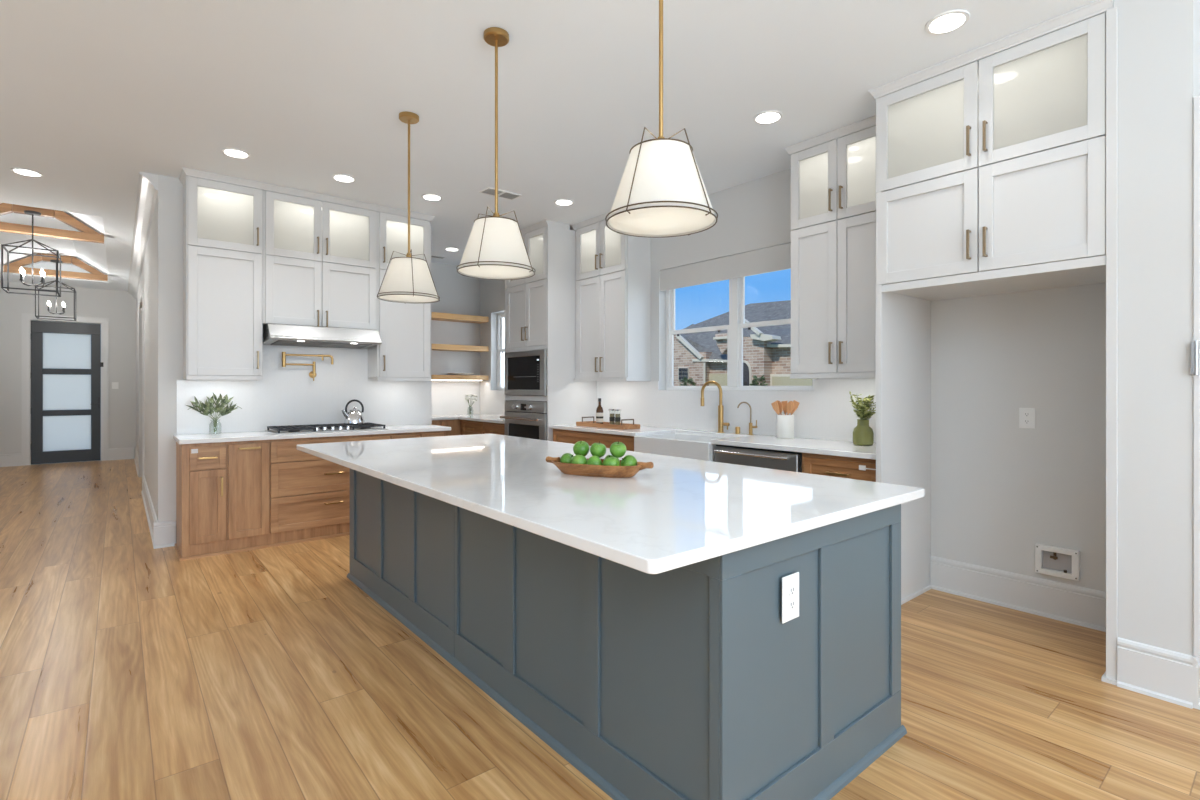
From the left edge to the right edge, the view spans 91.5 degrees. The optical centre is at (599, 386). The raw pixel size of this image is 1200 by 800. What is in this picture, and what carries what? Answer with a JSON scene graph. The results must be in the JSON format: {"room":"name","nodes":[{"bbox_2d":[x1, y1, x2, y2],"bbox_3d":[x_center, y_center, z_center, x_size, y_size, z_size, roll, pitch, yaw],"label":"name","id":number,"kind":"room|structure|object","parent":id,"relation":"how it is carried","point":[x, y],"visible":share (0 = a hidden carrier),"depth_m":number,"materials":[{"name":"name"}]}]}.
{"room":"kitchen","nodes":[
{"label":"kitchen","id":0,"kind":"room"},
{"bbox_2d":[0,281,135,464],"bbox_3d":[-9.242,-0.207,10.104,2.212,3.040,0.150,0,0,-40],"label":"wall","id":1,"kind":"structure","parent":0,"point":[119,306],"depth_m":10.11,"materials":[{"name":"paint"}]},
{"bbox_2d":[0,453,21,466],"bbox_3d":[-9.758,1.210,9.562,0.425,0.207,0.030,0,0,-40],"label":"baseboard","id":2,"kind":"structure","parent":1,"relation":"attached to","point":[6,460],"depth_m":9.62,"materials":[{"name":"paint"}]},
{"bbox_2d":[22,313,108,465],"bbox_3d":[-9.171,0.048,10.052,1.105,2.530,0.020,0,0,-40],"label":"trim","id":3,"kind":"structure","parent":1,"relation":"attached to","point":[26,317],"depth_m":9.84,"materials":[{"name":"paint"}]},
{"bbox_2d":[31,321,102,464],"bbox_3d":[-9.182,0.101,10.080,0.946,2.416,0.114,0,0,-40],"label":"door","id":4,"kind":"structure","parent":1,"relation":"in","point":[57,435],"depth_m":10.07,"materials":[{"name":"grey paint"}]},
{"bbox_2d":[109,447,133,459],"bbox_3d":[-8.606,1.210,10.512,0.352,0.207,0.030,0,0,-40],"label":"baseboard","id":5,"kind":"structure","parent":1,"relation":"attached to","point":[114,453],"depth_m":10.51,"materials":[{"name":"paint"}]},
{"bbox_2d":[136,199,156,516],"bbox_3d":[-6.019,-0.207,7.816,0.150,3.040,7.480,0,0,-40],"label":"wall","id":6,"kind":"structure","parent":0,"point":[148,279],"depth_m":5.89,"materials":[{"name":"paint"}]},
{"bbox_2d":[139,287,143,489],"bbox_3d":[-6.206,0.038,7.909,0.020,2.550,1.600,0,0,-40],"label":"trim","id":7,"kind":"structure","parent":6,"relation":"attached to","point":[141,299],"depth_m":7.29,"materials":[{"name":"paint"}]},
{"bbox_2d":[128,171,157,298],"bbox_3d":[-6.077,-1.661,7.673,0.120,0.129,7.628,0,0,-40],"label":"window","id":8,"kind":"structure","parent":6,"relation":"attached to","point":[147,192],"depth_m":5.94,"materials":[{"name":"paint"}]},
{"bbox_2d":[141,475,157,547],"bbox_3d":[-4.658,1.210,6.023,0.030,0.207,3.280,0,0,-40],"label":"baseboard","id":9,"kind":"structure","parent":6,"relation":"attached to","point":[149,508],"depth_m":5.70,"materials":[{"name":"paint"}]},
{"bbox_2d":[157,175,430,524],"bbox_3d":[-2.751,-0.207,5.567,2.333,3.040,0.150,0,0,-40],"label":"wall","id":10,"kind":"structure","parent":0,"point":[170,189],"depth_m":4.81,"materials":[{"name":"paint"}]},
{"bbox_2d":[154,520,175,548],"bbox_3d":[-3.561,1.210,4.782,0.144,0.207,0.030,0,0,-40],"label":"baseboard","id":11,"kind":"structure","parent":10,"relation":"attached to","point":[164,532],"depth_m":4.78,"materials":[{"name":"paint"}]},
{"bbox_2d":[179,167,263,379],"bbox_3d":[-3.170,-0.890,4.902,0.562,1.671,0.341,0,0,-40],"label":"upper cabinet","id":12,"kind":"object","parent":10,"relation":"attached to","point":[223,214],"visible":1,"depth_m":4.79,"materials":[{"name":"white paint"}]},
{"bbox_2d":[183,375,262,379],"bbox_3d":[-3.171,-0.072,4.925,0.535,0.034,0.304,0,0,-40],"label":"light","id":13,"kind":"object","parent":12,"relation":"attached to","point":[185,377],"depth_m":4.80,"materials":[{"name":"white plastic"}]},
{"bbox_2d":[176,345,431,434],"bbox_3d":[-2.653,0.013,5.543,2.211,0.770,0.009,0,0,-40],"label":"tile backsplash","id":14,"kind":"structure","parent":10,"relation":"attached to","point":[285,396],"depth_m":5.45,"materials":[{"name":"white tile"}]},
{"bbox_2d":[282,352,333,380],"bbox_3d":[-2.712,-0.182,5.422,0.427,0.260,0.120,0,0,-33],"label":"pot filler","id":15,"kind":"object","parent":14,"relation":"attached to","point":[312,374],"visible":1,"depth_m":5.40,"materials":[{"name":"gold metal"}]},
{"bbox_2d":[263,183,378,329],"bbox_3d":[-2.581,-1.130,5.387,0.962,1.192,0.341,0,0,-40],"label":"upper cabinet","id":16,"kind":"object","parent":10,"relation":"attached to","point":[320,250],"visible":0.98,"depth_m":5.25,"materials":[{"name":"white paint"}]},
{"bbox_2d":[263,323,381,348],"bbox_3d":[-2.532,-0.454,5.328,0.924,0.166,0.467,0,0,-40],"label":"range hood","id":17,"kind":"object","parent":16,"relation":"attached to","point":[273,334],"visible":0.96,"depth_m":5.18,"materials":[{"name":"silver metal"}]},
{"bbox_2d":[367,205,434,380],"bbox_3d":[-1.993,-0.890,5.871,0.559,1.671,0.341,0,0,-40],"label":"upper cabinet","id":18,"kind":"object","parent":10,"relation":"attached to","point":[403,354],"visible":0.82,"depth_m":5.75,"materials":[{"name":"white paint"}]},
{"bbox_2d":[377,377,430,380],"bbox_3d":[-2.016,-0.072,5.877,0.532,0.034,0.304,0,0,-40],"label":"light","id":19,"kind":"object","parent":18,"relation":"attached to","point":[378,378],"depth_m":5.76,"materials":[{"name":"white"}]},
{"bbox_2d":[431,262,479,414],"bbox_3d":[-2.393,-0.207,7.151,2.804,3.040,1.820,0,0,-40],"label":"wall","id":20,"kind":"structure","parent":0,"point":[458,293],"depth_m":8.34,"materials":[{"name":"paint"}]},
{"bbox_2d":[431,312,488,323],"bbox_3d":[-2.374,-0.961,7.905,1.793,0.077,0.280,0,0,-40],"label":"floating shelf","id":21,"kind":"object","parent":20,"relation":"attached to","point":[437,316],"visible":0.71,"depth_m":8.12,"materials":[{"name":"brown wood"}]},
{"bbox_2d":[431,344,488,351],"bbox_3d":[-2.374,-0.538,7.905,1.793,0.073,0.280,0,0,-40],"label":"floating shelf","id":22,"kind":"object","parent":20,"relation":"attached to","point":[438,347],"visible":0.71,"depth_m":8.13,"materials":[{"name":"brown wood"}]},
{"bbox_2d":[431,375,488,380],"bbox_3d":[-2.374,-0.118,7.905,1.793,0.077,0.280,0,0,-40],"label":"floating shelf","id":23,"kind":"object","parent":20,"relation":"attached to","point":[433,377],"visible":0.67,"depth_m":8.08,"materials":[{"name":"brown wood"}]},
{"bbox_2d":[431,380,504,415],"bbox_3d":[-2.196,0.156,7.037,2.643,0.485,1.844,0,0,-40],"label":"tile backsplash","id":24,"kind":"structure","parent":20,"relation":"attached to","point":[448,397],"depth_m":8.32,"materials":[{"name":"white tile"}]},
{"bbox_2d":[0,0,1096,290],"bbox_3d":[-3.387,-2.027,3.558,9.300,0.600,17.800,0,0,-40],"label":"ceiling","id":25,"kind":"structure","parent":0,"point":[95,95],"depth_m":3.42,"materials":[{"name":"paint"}]},
{"bbox_2d":[11,168,42,176],"bbox_3d":[-4.611,-1.722,4.704,0.184,0.008,0.184,0,0,-40],"label":"recessed light","id":26,"kind":"object","parent":25,"relation":"in","point":[23,171],"visible":1,"depth_m":4.69,"materials":[{"name":"white plastic"}]},
{"bbox_2d":[0,203,103,243],"bbox_3d":[-6.106,-1.794,6.306,1.152,0.310,0.100,0,0,-40],"label":"truss","id":27,"kind":"object","parent":25,"relation":"attached to","point":[87,234],"visible":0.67,"depth_m":6.36,"materials":[{"name":"brown wood"}]},
{"bbox_2d":[1,210,60,296],"bbox_3d":[-6.023,-1.423,6.206,0.423,0.856,0.423,0,0,-40],"label":"lantern chandelier","id":28,"kind":"object","parent":27,"relation":"hanging from","point":[28,212],"visible":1,"depth_m":6.20,"materials":[{"name":"black metal"}]},
{"bbox_2d":[3,253,107,280],"bbox_3d":[-8.078,-1.794,8.698,1.152,0.310,0.100,0,0,-40],"label":"truss","id":29,"kind":"object","parent":25,"relation":"attached to","point":[14,267],"visible":0.85,"depth_m":8.68,"materials":[{"name":"brown wood"}]},
{"bbox_2d":[35,260,75,320],"bbox_3d":[-7.995,-1.423,8.598,0.423,0.856,0.423,0,0,-40],"label":"lantern chandelier","id":30,"kind":"object","parent":29,"relation":"hanging from","point":[53,261],"visible":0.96,"depth_m":8.59,"materials":[{"name":"black metal"}]},
{"bbox_2d":[221,148,250,157],"bbox_3d":[-2.690,-1.722,4.322,0.184,0.008,0.184,0,0,-40],"label":"recessed light","id":31,"kind":"object","parent":25,"relation":"in","point":[236,153],"visible":1,"depth_m":4.31,"materials":[{"name":"white"}]},
{"bbox_2d":[332,174,355,181],"bbox_3d":[-2.119,-1.722,4.839,0.184,0.008,0.184,0,0,-40],"label":"recessed light","id":32,"kind":"object","parent":25,"relation":"in","point":[339,177],"visible":1,"depth_m":4.83,"materials":[{"name":"white"}]},
{"bbox_2d":[377,111,439,302],"bbox_3d":[-1.219,-1.139,3.732,0.383,1.175,0.383,0,0,-16],"label":"pendant lamp","id":33,"kind":"object","parent":25,"relation":"hanging from","point":[408,279],"visible":1,"depth_m":3.64,"materials":[{"name":"white fabric"}]},
{"bbox_2d":[379,295,437,301],"bbox_3d":[-1.219,-0.567,3.732,0.360,0.003,0.360,0,0,-16],"label":"diffuser","id":34,"kind":"object","parent":33,"relation":"attached to","point":[392,298],"depth_m":3.75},
{"bbox_2d":[421,194,441,200],"bbox_3d":[-1.530,-1.722,5.325,0.184,0.008,0.184,0,0,-40],"label":"recessed light","id":35,"kind":"object","parent":25,"relation":"in","point":[433,197],"visible":1,"depth_m":5.31,"materials":[{"name":"white plastic"}]},
{"bbox_2d":[456,27,535,279],"bbox_3d":[-0.509,-1.139,2.870,0.383,1.175,0.383,0,0,26],"label":"pendant lamp","id":36,"kind":"object","parent":25,"relation":"hanging from","point":[495,249],"visible":1,"depth_m":2.78,"materials":[{"name":"white fabric"}]},
{"bbox_2d":[459,265,532,277],"bbox_3d":[-0.509,-0.567,2.870,0.360,0.003,0.360,0,0,26],"label":"diffuser","id":37,"kind":"object","parent":36,"relation":"attached to","point":[474,271],"depth_m":2.87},
{"bbox_2d":[479,187,521,199],"bbox_3d":[-0.889,-1.723,5.229,0.340,0.008,0.170,0,0,-40],"label":"ceiling vent","id":38,"kind":"object","parent":25,"relation":"in","point":[489,191],"visible":0.93,"depth_m":5.22,"materials":[{"name":"white plastic"}]},
{"bbox_2d":[554,199,573,205],"bbox_3d":[-0.337,-1.722,5.469,0.184,0.008,0.184,0,0,-40],"label":"recessed light","id":39,"kind":"object","parent":25,"relation":"in","point":[564,202],"visible":1,"depth_m":5.46,"materials":[{"name":"white"}]},
{"bbox_2d":[605,0,717,237],"bbox_3d":[0.209,-1.139,2.000,0.383,1.175,0.383,0,0,-40],"label":"pendant lamp","id":40,"kind":"object","parent":25,"relation":"hanging from","point":[661,193],"visible":1,"depth_m":1.90,"materials":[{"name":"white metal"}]},
{"bbox_2d":[608,207,714,234],"bbox_3d":[0.209,-0.567,2.000,0.360,0.003,0.360,0,0,-40],"label":"diffuser","id":41,"kind":"object","parent":40,"relation":"attached to","point":[621,220],"depth_m":1.99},
{"bbox_2d":[753,110,782,123],"bbox_3d":[1.076,-1.722,3.744,0.184,0.008,0.184,0,0,-40],"label":"recessed light","id":42,"kind":"object","parent":25,"relation":"in","point":[770,116],"visible":1,"depth_m":3.73,"materials":[{"name":"white plastic"}]},
{"bbox_2d":[925,9,969,34],"bbox_3d":[1.643,-1.722,2.768,0.184,0.008,0.184,0,0,-40],"label":"recessed light","id":43,"kind":"object","parent":25,"relation":"in","point":[948,21],"visible":1,"depth_m":2.76,"materials":[{"name":"white plastic"}]},
{"bbox_2d":[0,459,1199,799],"bbox_3d":[-3.387,1.373,3.558,9.300,0.120,17.800,0,0,-40],"label":"floor","id":44,"kind":"structure","parent":0,"point":[130,669],"depth_m":2.47,"materials":[{"name":"brown wood"}]},
{"bbox_2d":[174,442,226,560],"bbox_3d":[-3.209,0.873,4.693,0.302,0.879,0.612,0,0,-40],"label":"base cabinet","id":45,"kind":"object","parent":44,"relation":"on","point":[201,468],"visible":1,"depth_m":4.50,"materials":[{"name":"brown wood"}]},
{"bbox_2d":[227,440,269,553],"bbox_3d":[-2.979,0.873,4.883,0.294,0.879,0.612,0,0,-40],"label":"base cabinet","id":46,"kind":"object","parent":44,"relation":"on","point":[247,461],"visible":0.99,"depth_m":4.68,"materials":[{"name":"brown wood"}]},
{"bbox_2d":[269,434,388,546],"bbox_3d":[-2.487,0.873,5.289,0.980,0.879,0.612,0,0,-40],"label":"base cabinet","id":47,"kind":"object","parent":44,"relation":"on","point":[309,495],"visible":0.59,"depth_m":4.95,"materials":[{"name":"brown wood"}]},
{"bbox_2d":[173,424,450,443],"bbox_3d":[-2.493,0.416,5.288,2.176,0.034,0.607,0,0,-40],"label":"countertop","id":48,"kind":"structure","parent":47,"relation":"on","point":[254,435],"depth_m":4.91,"materials":[{"name":"white stone"}]},
{"bbox_2d":[265,422,387,434],"bbox_3d":[-2.479,0.375,5.318,0.920,0.047,0.500,0,0,-40],"label":"gas cooktop","id":49,"kind":"object","parent":48,"relation":"in","point":[317,428],"visible":0.99,"depth_m":5.20,"materials":[{"name":"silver metal"}]},
{"bbox_2d":[341,399,364,423],"bbox_3d":[-2.338,0.237,5.556,0.191,0.230,0.188,0,0,-11],"label":"kettle","id":50,"kind":"object","parent":49,"relation":"on","point":[353,416],"visible":1,"depth_m":5.50,"materials":[{"name":"silver metal"}]},
{"bbox_3d":[-3.207,0.337,4.873,0.086,0.122,0.086,0,0,-39],"label":"glass vase","id":51,"kind":"object","parent":48,"relation":"on","visible":0},
{"bbox_2d":[186,393,241,431],"bbox_3d":[-3.205,0.214,4.856,0.400,0.332,0.108,0,0,-40],"label":"leafy stems","id":52,"kind":"object","parent":51,"relation":"in","point":[208,407],"visible":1,"depth_m":4.86,"materials":[{"name":"green plant"}]},
{"bbox_2d":[389,431,443,438],"bbox_3d":[-1.903,0.873,5.771,0.535,0.879,0.612,0,0,-40],"label":"base cabinet","id":53,"kind":"object","parent":44,"relation":"on","point":[433,433],"visible":0.16,"depth_m":5.56,"materials":[{"name":"brown wood"}]},
{"bbox_2d":[431,419,460,435],"bbox_3d":[-2.103,0.873,7.899,1.403,0.879,0.633,0,0,-40],"label":"base cabinet","id":54,"kind":"object","parent":44,"relation":"on","point":[455,425],"visible":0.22,"depth_m":7.66,"materials":[{"name":"brown wood"}]},
{"bbox_2d":[432,414,504,423],"bbox_3d":[-1.721,0.416,7.427,1.413,0.034,1.848,0,0,-40],"label":"countertop","id":55,"kind":"structure","parent":54,"relation":"on","point":[490,418],"depth_m":7.56,"materials":[{"name":"white stone"}]},
{"bbox_2d":[461,420,483,434],"bbox_3d":[-1.433,0.873,7.673,0.657,0.879,0.632,0,0,-40],"label":"base cabinet","id":56,"kind":"object","parent":44,"relation":"on","point":[468,427],"visible":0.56,"depth_m":7.47,"materials":[{"name":"brown wood"}]},
{"bbox_2d":[483,422,504,434],"bbox_3d":[-1.037,0.873,7.191,0.657,0.879,0.613,0,0,-40],"label":"base cabinet","id":57,"kind":"object","parent":44,"relation":"on","point":[492,428],"visible":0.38,"depth_m":7.03,"materials":[{"name":"brown wood"}]},
{"bbox_2d":[505,220,597,440],"bbox_3d":[-0.585,-0.206,6.612,0.697,3.039,0.907,0,0,-40],"label":"tall cabinet","id":58,"kind":"object","parent":44,"relation":"on","point":[539,308],"visible":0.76,"depth_m":6.22,"materials":[{"name":"white paint"}]},
{"bbox_2d":[500,400,546,439],"bbox_3d":[-0.701,0.491,6.488,0.488,0.664,0.820,0,0,-40],"label":"wall oven","id":59,"kind":"object","parent":58,"relation":"in","point":[525,419],"visible":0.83,"depth_m":6.33,"materials":[{"name":"grey metal"}]},
{"bbox_2d":[505,349,546,395],"bbox_3d":[-0.673,-0.146,6.511,0.417,0.486,0.820,0,0,-40],"label":"microwave oven","id":60,"kind":"object","parent":58,"relation":"in","point":[525,371],"visible":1,"depth_m":6.34,"materials":[{"name":"grey metal"}]},
{"bbox_2d":[553,429,633,450],"bbox_3d":[0.151,0.873,5.777,0.623,0.879,1.312,0,0,-40],"label":"base cabinet","id":61,"kind":"object","parent":44,"relation":"on","point":[559,435],"visible":0.16,"depth_m":5.59,"materials":[{"name":"brown wood"}]},
{"bbox_2d":[549,424,875,459],"bbox_3d":[0.808,0.416,4.959,0.651,0.034,3.410,0,0,-40],"label":"countertop","id":62,"kind":"structure","parent":61,"relation":"on","point":[803,445],"depth_m":4.24,"materials":[{"name":"white stone"}]},
{"bbox_2d":[576,416,639,429],"bbox_3d":[0.070,0.353,5.740,0.220,0.091,0.720,0,0,-40],"label":"serving tray","id":63,"kind":"object","parent":62,"relation":"on","point":[623,426],"visible":0.98,"depth_m":5.61,"materials":[{"name":"brown wood"}]},
{"bbox_2d":[596,398,602,423],"bbox_3d":[-0.003,0.252,5.836,0.074,0.268,0.074,0,0,-40],"label":"oil bottle","id":64,"kind":"object","parent":63,"relation":"on","point":[599,411],"visible":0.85,"depth_m":5.81,"materials":[{"name":"orange glass"}]},
{"bbox_2d":[634,433,731,461],"bbox_3d":[0.756,0.558,4.888,0.522,0.269,0.828,0,0,-40],"label":"farmhouse sink","id":65,"kind":"object","parent":62,"relation":"in","point":[691,446],"visible":0.33,"depth_m":4.76,"materials":[{"name":"white ceramic"}]},
{"bbox_2d":[701,380,729,432],"bbox_3d":[1.005,0.173,5.088,0.278,0.451,0.060,0,0,41],"label":"tap","id":66,"kind":"object","parent":62,"relation":"on","point":[721,424],"visible":1,"depth_m":5.04,"materials":[{"name":"gold metal"}]},
{"bbox_2d":[737,402,757,434],"bbox_3d":[1.221,0.262,4.839,0.044,0.273,0.188,0,0,-40],"label":"tap","id":67,"kind":"object","parent":62,"relation":"on","point":[751,426],"visible":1,"depth_m":4.81,"materials":[{"name":"gold metal"}]},
{"bbox_2d":[776,414,793,438],"bbox_3d":[1.429,0.308,4.515,0.132,0.181,0.132,0,0,-40],"label":"utensil crock","id":68,"kind":"object","parent":62,"relation":"on","point":[784,423],"visible":1,"depth_m":4.46,"materials":[{"name":"white ceramic"}]},
{"bbox_2d":[853,419,873,445],"bbox_3d":[1.785,0.310,3.966,0.132,0.176,0.132,0,0,-40],"label":"glass vase","id":69,"kind":"object","parent":62,"relation":"on","point":[863,434],"visible":0.99,"depth_m":3.92,"materials":[{"name":"green glass"}]},
{"bbox_2d":[849,391,875,419],"bbox_3d":[1.789,0.200,3.951,0.203,0.338,0.163,0,0,6],"label":"stems","id":70,"kind":"object","parent":69,"relation":"in","point":[861,411],"visible":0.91,"depth_m":3.95,"materials":[{"name":"green plant"}]},
{"bbox_2d":[347,469,906,799],"bbox_3d":[-0.292,0.873,3.121,1.091,0.879,3.250,0,0,-40],"label":"kitchen island","id":71,"kind":"object","parent":44,"relation":"on","point":[771,670],"visible":0.77,"depth_m":1.94,"materials":[{"name":"grey paint"}]},
{"bbox_2d":[297,433,923,573],"bbox_3d":[-0.406,0.416,3.156,1.503,0.034,3.477,0,0,-40],"label":"island countertop","id":72,"kind":"structure","parent":71,"relation":"on","point":[678,512],"depth_m":2.18,"materials":[{"name":"white stone"}]},
{"bbox_2d":[546,456,653,477],"bbox_3d":[-0.011,0.363,2.642,0.526,0.072,0.216,0,0,25],"label":"dough bowl","id":73,"kind":"object","parent":72,"relation":"on","point":[620,471],"visible":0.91,"depth_m":2.55,"materials":[{"name":"brown wood"}]},
{"bbox_2d":[560,453,572,462],"bbox_3d":[-0.147,0.343,2.692,0.075,0.074,0.075,0,0,-19],"label":"apple","id":74,"kind":"object","parent":73,"relation":"in","point":[565,458],"visible":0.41,"depth_m":2.67,"materials":[{"name":"green food"}]},
{"bbox_2d":[571,454,586,463],"bbox_3d":[-0.093,0.343,2.632,0.076,0.074,0.076,0,0,-9],"label":"apple","id":75,"kind":"object","parent":73,"relation":"in","point":[577,459],"visible":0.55,"depth_m":2.60,"materials":[{"name":"green food"}]},
{"bbox_2d":[573,441,589,455],"bbox_3d":[-0.086,0.286,2.689,0.077,0.076,0.077,0,0,-18],"label":"apple","id":76,"kind":"object","parent":73,"relation":"in","point":[580,447],"visible":0.88,"depth_m":2.66,"materials":[{"name":"green food"}]},
{"bbox_2d":[587,456,601,464],"bbox_3d":[-0.022,0.344,2.599,0.072,0.073,0.074,0,0,-30],"label":"apple","id":77,"kind":"object","parent":73,"relation":"in","point":[593,460],"visible":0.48,"depth_m":2.57,"materials":[{"name":"green food"}]},
{"bbox_2d":[590,441,605,457],"bbox_3d":[-0.008,0.285,2.651,0.075,0.074,0.075,0,0,-7],"label":"apple","id":78,"kind":"object","parent":73,"relation":"in","point":[596,449],"visible":0.84,"depth_m":2.62,"materials":[{"name":"green food"}]},
{"bbox_2d":[602,455,619,465],"bbox_3d":[0.049,0.341,2.568,0.076,0.076,0.076,0,0,-19],"label":"apple","id":79,"kind":"object","parent":73,"relation":"in","point":[612,461],"visible":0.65,"depth_m":2.54,"materials":[{"name":"green food"}]},
{"bbox_2d":[610,441,625,457],"bbox_3d":[0.081,0.280,2.610,0.075,0.074,0.075,0,0,6],"label":"apple","id":80,"kind":"object","parent":73,"relation":"in","point":[617,449],"visible":1,"depth_m":2.58,"materials":[{"name":"green food"}]},
{"bbox_2d":[621,455,636,465],"bbox_3d":[0.128,0.340,2.585,0.074,0.075,0.076,0,0,-24],"label":"apple","id":81,"kind":"object","parent":73,"relation":"in","point":[628,460],"visible":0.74,"depth_m":2.56,"materials":[{"name":"green food"}]},
{"bbox_2d":[782,572,798,623],"bbox_3d":[0.568,0.628,1.740,0.088,0.135,0.005,0,0,-40],"label":"outlet plate","id":82,"kind":"object","parent":71,"relation":"attached to","point":[790,580],"depth_m":1.74,"materials":[{"name":"white plastic"}]},
{"bbox_2d":[714,444,801,472],"bbox_3d":[1.304,0.877,4.322,0.674,0.872,0.725,0,0,-40],"label":"dishwasher","id":83,"kind":"object","parent":44,"relation":"on","point":[755,457],"visible":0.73,"depth_m":4.09,"materials":[{"name":"grey metal"}]},
{"bbox_2d":[802,453,875,481],"bbox_3d":[1.721,0.873,3.846,0.657,0.879,0.533,0,0,-40],"label":"base cabinet","id":84,"kind":"object","parent":44,"relation":"on","point":[818,464],"visible":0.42,"depth_m":3.66,"materials":[{"name":"brown wood"}]},
{"bbox_2d":[869,0,1117,685],"bbox_3d":[2.192,-0.206,3.214,0.734,3.039,1.095,0,0,-40],"label":"tall cabinet","id":85,"kind":"object","parent":44,"relation":"on","point":[997,160],"visible":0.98,"depth_m":2.99,"materials":[{"name":"white paint"}]},
{"bbox_2d":[480,168,1105,591],"bbox_3d":[1.988,-0.207,4.198,0.200,3.040,11.950,0,0,-40],"label":"wall","id":86,"kind":"structure","parent":0,"point":[1000,489],"depth_m":3.52,"materials":[{"name":"paint"}]},
{"bbox_2d":[497,312,504,389],"bbox_3d":[-1.118,-0.498,8.001,0.064,1.096,1.068,0,0,-40],"label":"window","id":87,"kind":"structure","parent":86,"relation":"in","point":[500,316],"depth_m":8.35,"materials":[{"name":"white plastic"}]},
{"bbox_2d":[572,212,650,381],"bbox_3d":[0.108,-0.889,6.031,0.366,1.673,0.862,0,0,-40],"label":"upper cabinet","id":88,"kind":"object","parent":86,"relation":"attached to","point":[613,269],"visible":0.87,"depth_m":5.82,"materials":[{"name":"white paint"}]},
{"bbox_2d":[574,378,650,381],"bbox_3d":[0.114,-0.070,6.053,0.329,0.034,0.835,0,0,-40],"label":"light","id":89,"kind":"object","parent":88,"relation":"attached to","point":[575,379],"depth_m":5.82,"materials":[{"name":"white"}]},
{"bbox_2d":[660,243,790,290],"bbox_3d":[1.131,-1.037,5.124,0.046,0.204,1.656,0,0,-40],"label":"roller shade","id":90,"kind":"object","parent":86,"relation":"attached to","point":[775,258],"visible":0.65,"depth_m":5.10,"materials":[{"name":"fabric"}]},
{"bbox_2d":[597,379,875,442],"bbox_3d":[1.056,0.172,5.163,0.009,0.453,3.411,0,0,-40],"label":"tile backsplash","id":91,"kind":"structure","parent":86,"relation":"attached to","point":[826,412],"depth_m":4.95,"materials":[{"name":"white tile"}]},
{"bbox_2d":[666,277,813,390],"bbox_3d":[1.203,-0.553,5.183,0.068,1.175,1.662,0,0,-40],"label":"window","id":92,"kind":"structure","parent":86,"relation":"in","point":[736,325],"depth_m":5.17,"materials":[{"name":"white plastic"}]},
{"bbox_2d":[784,115,875,378],"bbox_3d":[1.734,-0.892,4.039,0.392,1.668,0.803,0,0,-40],"label":"upper cabinet","id":93,"kind":"object","parent":86,"relation":"attached to","point":[833,173],"visible":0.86,"depth_m":3.96,"materials":[{"name":"white paint"}]},
{"bbox_2d":[790,372,875,378],"bbox_3d":[1.757,-0.075,4.040,0.355,0.034,0.776,0,0,-40],"label":"light","id":94,"kind":"object","parent":93,"relation":"attached to","point":[794,375],"depth_m":3.98,"materials":[{"name":"white"}]},
{"bbox_2d":[930,556,1105,631],"bbox_3d":[2.479,1.210,3.421,0.030,0.207,1.017,0,0,-40],"label":"baseboard","id":95,"kind":"structure","parent":86,"relation":"attached to","point":[1077,605],"depth_m":3.42,"materials":[{"name":"paint"}]},
{"bbox_2d":[1019,408,1034,428],"bbox_3d":[2.496,0.185,3.417,0.009,0.120,0.078,0,0,-40],"label":"power outlet","id":96,"kind":"object","parent":86,"relation":"attached to","point":[1026,415],"visible":1,"depth_m":3.41,"materials":[{"name":"white plastic"}]},
{"bbox_2d":[1035,544,1079,580],"bbox_3d":[2.576,0.989,3.296,0.037,0.162,0.200,0,0,-40],"label":"water supply box","id":97,"kind":"object","parent":86,"relation":"attached to","point":[1058,561],"visible":1,"depth_m":3.30,"materials":[{"name":"white plastic"}]},
{"bbox_2d":[1113,0,1199,655],"bbox_3d":[2.625,-0.207,2.718,0.699,3.040,0.249,0,0,-40],"label":"wall","id":98,"kind":"structure","parent":0,"point":[1159,40],"depth_m":2.48,"materials":[{"name":"paint"}]},
{"bbox_2d":[1117,637,1192,708],"bbox_3d":[2.349,1.210,2.480,0.030,0.207,0.234,0,0,-40],"label":"baseboard","id":99,"kind":"structure","parent":98,"relation":"attached to","point":[1156,672],"depth_m":2.48,"materials":[{"name":"paint"}]},
{"bbox_2d":[1191,95,1199,656],"bbox_3d":[2.459,-0.042,2.408,0.093,2.290,0.026,0,0,-40],"label":"trim","id":100,"kind":"structure","parent":98,"relation":"attached to","point":[1195,345],"depth_m":2.39,"materials":[{"name":"paint"}]},
{"bbox_2d":[1193,655,1199,709],"bbox_3d":[2.708,1.210,2.605,0.715,0.207,0.030,0,0,-40],"label":"baseboard","id":101,"kind":"structure","parent":98,"relation":"attached to","point":[1196,660],"depth_m":2.38,"materials":[{"name":"paint"}]},
{"label":"outside","id":102,"kind":"structure","parent":0,"visible":0},
{"bbox_3d":[19.144,1.788,35.221,65.650,0.250,90.000,0,0,-39],"label":"ground","id":103,"kind":"structure","parent":102,"visible":0},
{"bbox_2d":[674,300,811,390],"bbox_3d":[8.522,-1.549,29.044,8.900,6.424,12.054,0,0,-40],"label":"neighbor house","id":104,"kind":"structure","parent":103,"relation":"on","point":[699,356],"depth_m":28.12,"materials":[{"name":"brick"}]},
{"bbox_2d":[749,375,767,390],"bbox_3d":[6.505,0.601,23.873,0.985,2.129,1.169,0,0,-40],"label":"shrub","id":105,"kind":"object","parent":103,"relation":"on","point":[761,379],"visible":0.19,"depth_m":23.83,"materials":[{"name":"green plant"}]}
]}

